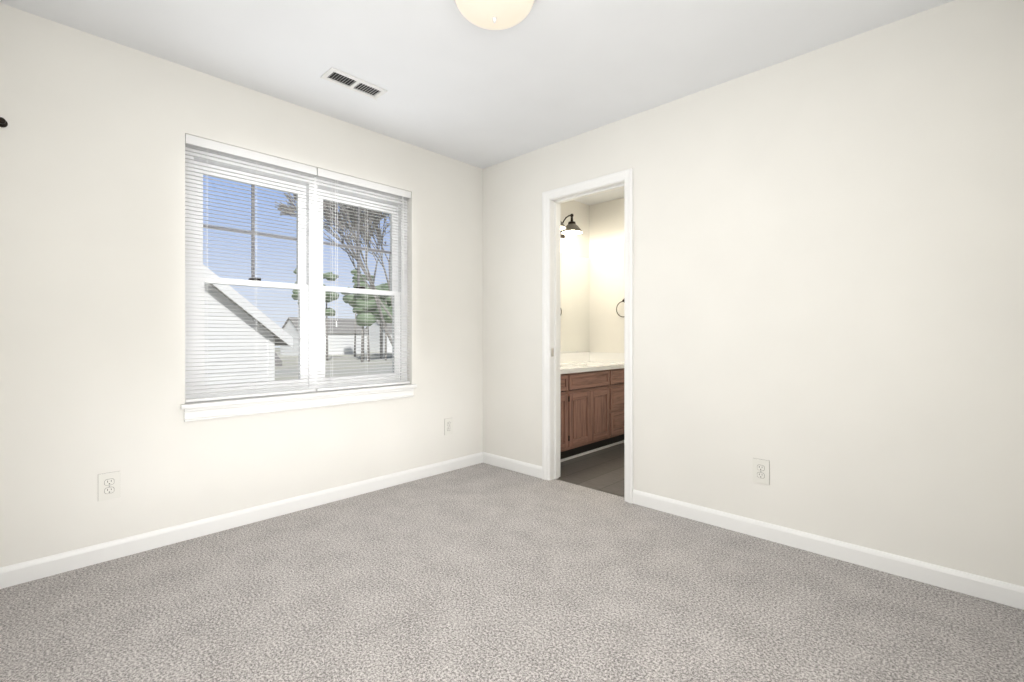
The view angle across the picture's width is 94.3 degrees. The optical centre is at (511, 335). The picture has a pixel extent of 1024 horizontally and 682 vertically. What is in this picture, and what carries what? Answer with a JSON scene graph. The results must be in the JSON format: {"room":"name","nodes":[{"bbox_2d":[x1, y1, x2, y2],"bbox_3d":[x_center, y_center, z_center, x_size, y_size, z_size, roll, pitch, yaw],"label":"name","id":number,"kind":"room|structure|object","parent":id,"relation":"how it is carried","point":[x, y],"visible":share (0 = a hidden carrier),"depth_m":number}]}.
{"room":"empty bedroom","nodes":[
{"label":"empty bedroom","id":0,"kind":"room"},
{"bbox_2d":[0,3,588,567],"bbox_3d":[-0.735,-0.167,3.538,0.140,2.440,4.601,0,0,44],"label":"wall","id":1,"kind":"structure","parent":0,"point":[92,255],"depth_m":2.33},
{"bbox_2d":[0,117,7,126],"bbox_3d":[-2.113,-0.887,1.965,0.048,0.036,0.036,0,0,44],"label":"wall hook","id":2,"kind":"object","parent":1,"relation":"attached to","point":[3,122],"visible":0.98,"depth_m":1.96},
{"bbox_2d":[98,471,119,500],"bbox_3d":[-1.889,0.706,2.227,0.008,0.125,0.080,0,0,44],"label":"outlet","id":3,"kind":"object","parent":1,"relation":"attached to","point":[108,486],"visible":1,"depth_m":2.22},
{"bbox_2d":[0,452,483,588],"bbox_3d":[-1.200,1.010,2.942,0.013,0.085,2.757,0,0,44],"label":"baseboard","id":4,"kind":"structure","parent":1,"relation":"attached to","point":[23,572],"depth_m":2.49},
{"bbox_2d":[185,145,406,402],"bbox_3d":[-1.275,-0.346,3.014,0.075,1.398,1.385,0,0,44],"label":"window","id":5,"kind":"structure","parent":1,"relation":"in","point":[198,312],"depth_m":2.96},
{"bbox_2d":[185,134,410,401],"bbox_3d":[-1.222,-0.348,2.962,0.054,1.391,1.377,0,0,44],"label":"window blinds","id":6,"kind":"object","parent":5,"relation":"attached to","point":[199,143],"visible":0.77,"depth_m":2.85},
{"bbox_2d":[249,277,365,288],"bbox_3d":[-1.264,-0.328,3.003,0.031,0.018,0.728,0,0,44],"label":"sash lock","id":7,"kind":"object","parent":5,"relation":"attached to","point":[259,279],"visible":0.67,"depth_m":2.77},
{"bbox_2d":[180,384,416,421],"bbox_3d":[-1.230,0.398,2.970,0.132,0.090,1.429,0,0,44],"label":"window sill","id":8,"kind":"structure","parent":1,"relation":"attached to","point":[206,410],"depth_m":2.80},
{"bbox_2d":[444,418,452,434],"bbox_3d":[-0.490,0.705,3.686,0.008,0.125,0.080,0,0,44],"label":"outlet","id":9,"kind":"object","parent":1,"relation":"attached to","point":[448,426],"visible":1,"depth_m":3.68},
{"bbox_2d":[561,214,581,238],"bbox_3d":[0.374,-1.070,4.401,0.264,0.206,0.716,0,0,44],"label":"sconce","id":10,"kind":"object","parent":1,"relation":"attached to","point":[571,228],"visible":0.33,"depth_m":4.54},
{"bbox_2d":[561,352,588,363],"bbox_3d":[0.342,0.224,4.541,0.019,0.098,1.412,0,0,44],"label":"backsplash","id":11,"kind":"structure","parent":1,"relation":"attached to","point":[566,358],"depth_m":4.81},
{"bbox_2d":[0,0,953,204],"bbox_3d":[0.434,-1.437,2.416,3.380,0.100,4.601,0,0,44],"label":"ceiling","id":12,"kind":"structure","parent":0,"point":[451,79],"depth_m":2.31},
{"bbox_2d":[321,67,386,100],"bbox_3d":[-0.864,-1.371,2.611,0.128,0.031,0.325,0,0,44],"label":"ceiling vent","id":13,"kind":"object","parent":12,"relation":"in","point":[348,81],"visible":1,"depth_m":2.60},
{"bbox_2d":[454,0,535,29],"bbox_3d":[-0.070,-1.320,1.905,0.352,0.134,0.352,0,0,44],"label":"dome light fixture","id":14,"kind":"object","parent":12,"relation":"attached to","point":[495,14],"visible":1,"depth_m":1.89},
{"bbox_2d":[0,463,1023,681],"bbox_3d":[-0.075,1.103,1.885,3.100,0.100,2.850,0,0,44],"label":"floor","id":15,"kind":"structure","parent":0,"point":[482,572],"depth_m":1.84},
{"bbox_2d":[557,443,623,496],"bbox_3d":[0.940,1.107,3.919,1.750,0.092,1.491,0,0,44],"label":"floor","id":16,"kind":"structure","parent":0,"point":[602,470],"depth_m":3.73},
{"bbox_2d":[561,372,576,461],"bbox_3d":[0.179,0.686,4.006,0.525,0.747,0.414,0,0,44],"label":"base cabinet","id":17,"kind":"object","parent":16,"relation":"on","point":[569,381],"depth_m":3.95},
{"bbox_2d":[577,368,612,456],"bbox_3d":[0.488,0.686,4.328,0.525,0.747,0.711,0,0,44],"label":"base cabinet","id":18,"kind":"object","parent":16,"relation":"on","point":[592,401],"depth_m":4.22},
{"bbox_2d":[561,360,623,375],"bbox_3d":[0.531,0.292,4.360,0.542,0.038,1.412,0,0,44],"label":"countertop","id":19,"kind":"structure","parent":18,"relation":"on","point":[582,365],"depth_m":4.36},
{"bbox_2d":[561,253,589,352],"bbox_3d":[0.372,-0.325,4.583,0.008,1.003,1.312,0,0,44],"label":"bathroom mirror","id":20,"kind":"object","parent":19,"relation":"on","point":[575,303],"visible":0.25,"depth_m":4.87},
{"bbox_2d":[613,368,623,445],"bbox_3d":[0.845,0.686,4.701,0.525,0.747,0.485,0,0,44],"label":"base cabinet","id":21,"kind":"object","parent":16,"relation":"on","point":[618,373],"depth_m":4.51},
{"bbox_2d":[589,198,623,352],"bbox_3d":[1.541,-0.167,4.459,1.870,2.440,0.120,0,0,44],"label":"wall","id":22,"kind":"structure","parent":0,"point":[606,238],"depth_m":4.91},
{"bbox_2d":[589,352,623,363],"bbox_3d":[1.018,0.224,4.858,0.519,0.098,0.019,0,0,44],"label":"backsplash","id":23,"kind":"structure","parent":22,"relation":"attached to","point":[618,358],"depth_m":4.87},
{"bbox_2d":[483,0,1023,586],"bbox_3d":[0.969,-0.167,2.873,3.240,2.440,0.120,0,0,44],"label":"wall","id":24,"kind":"structure","parent":0,"point":[829,282],"depth_m":2.27},
{"bbox_2d":[484,452,541,478],"bbox_3d":[0.001,1.010,3.709,0.626,0.085,0.013,0,0,44],"label":"baseboard","id":25,"kind":"structure","parent":24,"relation":"attached to","point":[495,460],"depth_m":3.69},
{"bbox_2d":[542,168,632,503],"bbox_3d":[0.539,0.002,3.284,0.736,2.103,0.157,0,0,44],"label":"door frame","id":26,"kind":"structure","parent":24,"relation":"attached to","point":[553,200],"depth_m":3.46},
{"bbox_2d":[753,458,769,484],"bbox_3d":[1.295,0.707,2.470,0.080,0.125,0.008,0,0,44],"label":"outlet","id":27,"kind":"object","parent":24,"relation":"attached to","point":[761,471],"visible":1,"depth_m":2.47},
{"bbox_2d":[632,489,1023,609],"bbox_3d":[1.361,1.010,2.405,1.666,0.085,0.013,0,0,44],"label":"baseboard","id":28,"kind":"structure","parent":24,"relation":"attached to","point":[996,591],"depth_m":2.20},
{"label":"outside","id":29,"kind":"structure","parent":0,"visible":0},
{"bbox_2d":[275,348,391,379],"bbox_3d":[-46.258,4.103,71.909,159.500,0.300,200.000,0,0,44],"label":"ground","id":30,"kind":"structure","parent":29,"point":[361,370],"depth_m":62.72},
{"bbox_2d":[203,265,292,384],"bbox_3d":[-11.427,0.193,12.225,11.640,7.520,10.470,0,0,44],"label":"neighbor house","id":31,"kind":"structure","parent":30,"relation":"on","point":[228,312],"depth_m":10.06},
{"bbox_2d":[281,317,366,354],"bbox_3d":[-39.601,-1.197,100.163,10.600,10.300,14.600,0,0,44],"label":"house","id":32,"kind":"structure","parent":30,"relation":"on","point":[340,330]},
{"bbox_2d":[275,193,391,344],"bbox_3d":[-5.104,-0.793,15.536,5.278,9.492,4.771,0,0,44],"label":"bare tree","id":33,"kind":"object","parent":30,"relation":"on","point":[343,214],"depth_m":15.27},
{"bbox_2d":[291,269,391,361],"bbox_3d":[-24.587,-3.371,79.615,19.680,14.659,22.910,0,0,44],"label":"pine trees","id":34,"kind":"object","parent":30,"relation":"on","point":[363,309],"depth_m":73.91},
{"bbox_2d":[369,321,391,351],"bbox_3d":[-28.343,-1.397,119.848,11.600,10.700,14.600,0,0,44],"label":"house","id":35,"kind":"structure","parent":30,"relation":"on","point":[388,342]}
]}

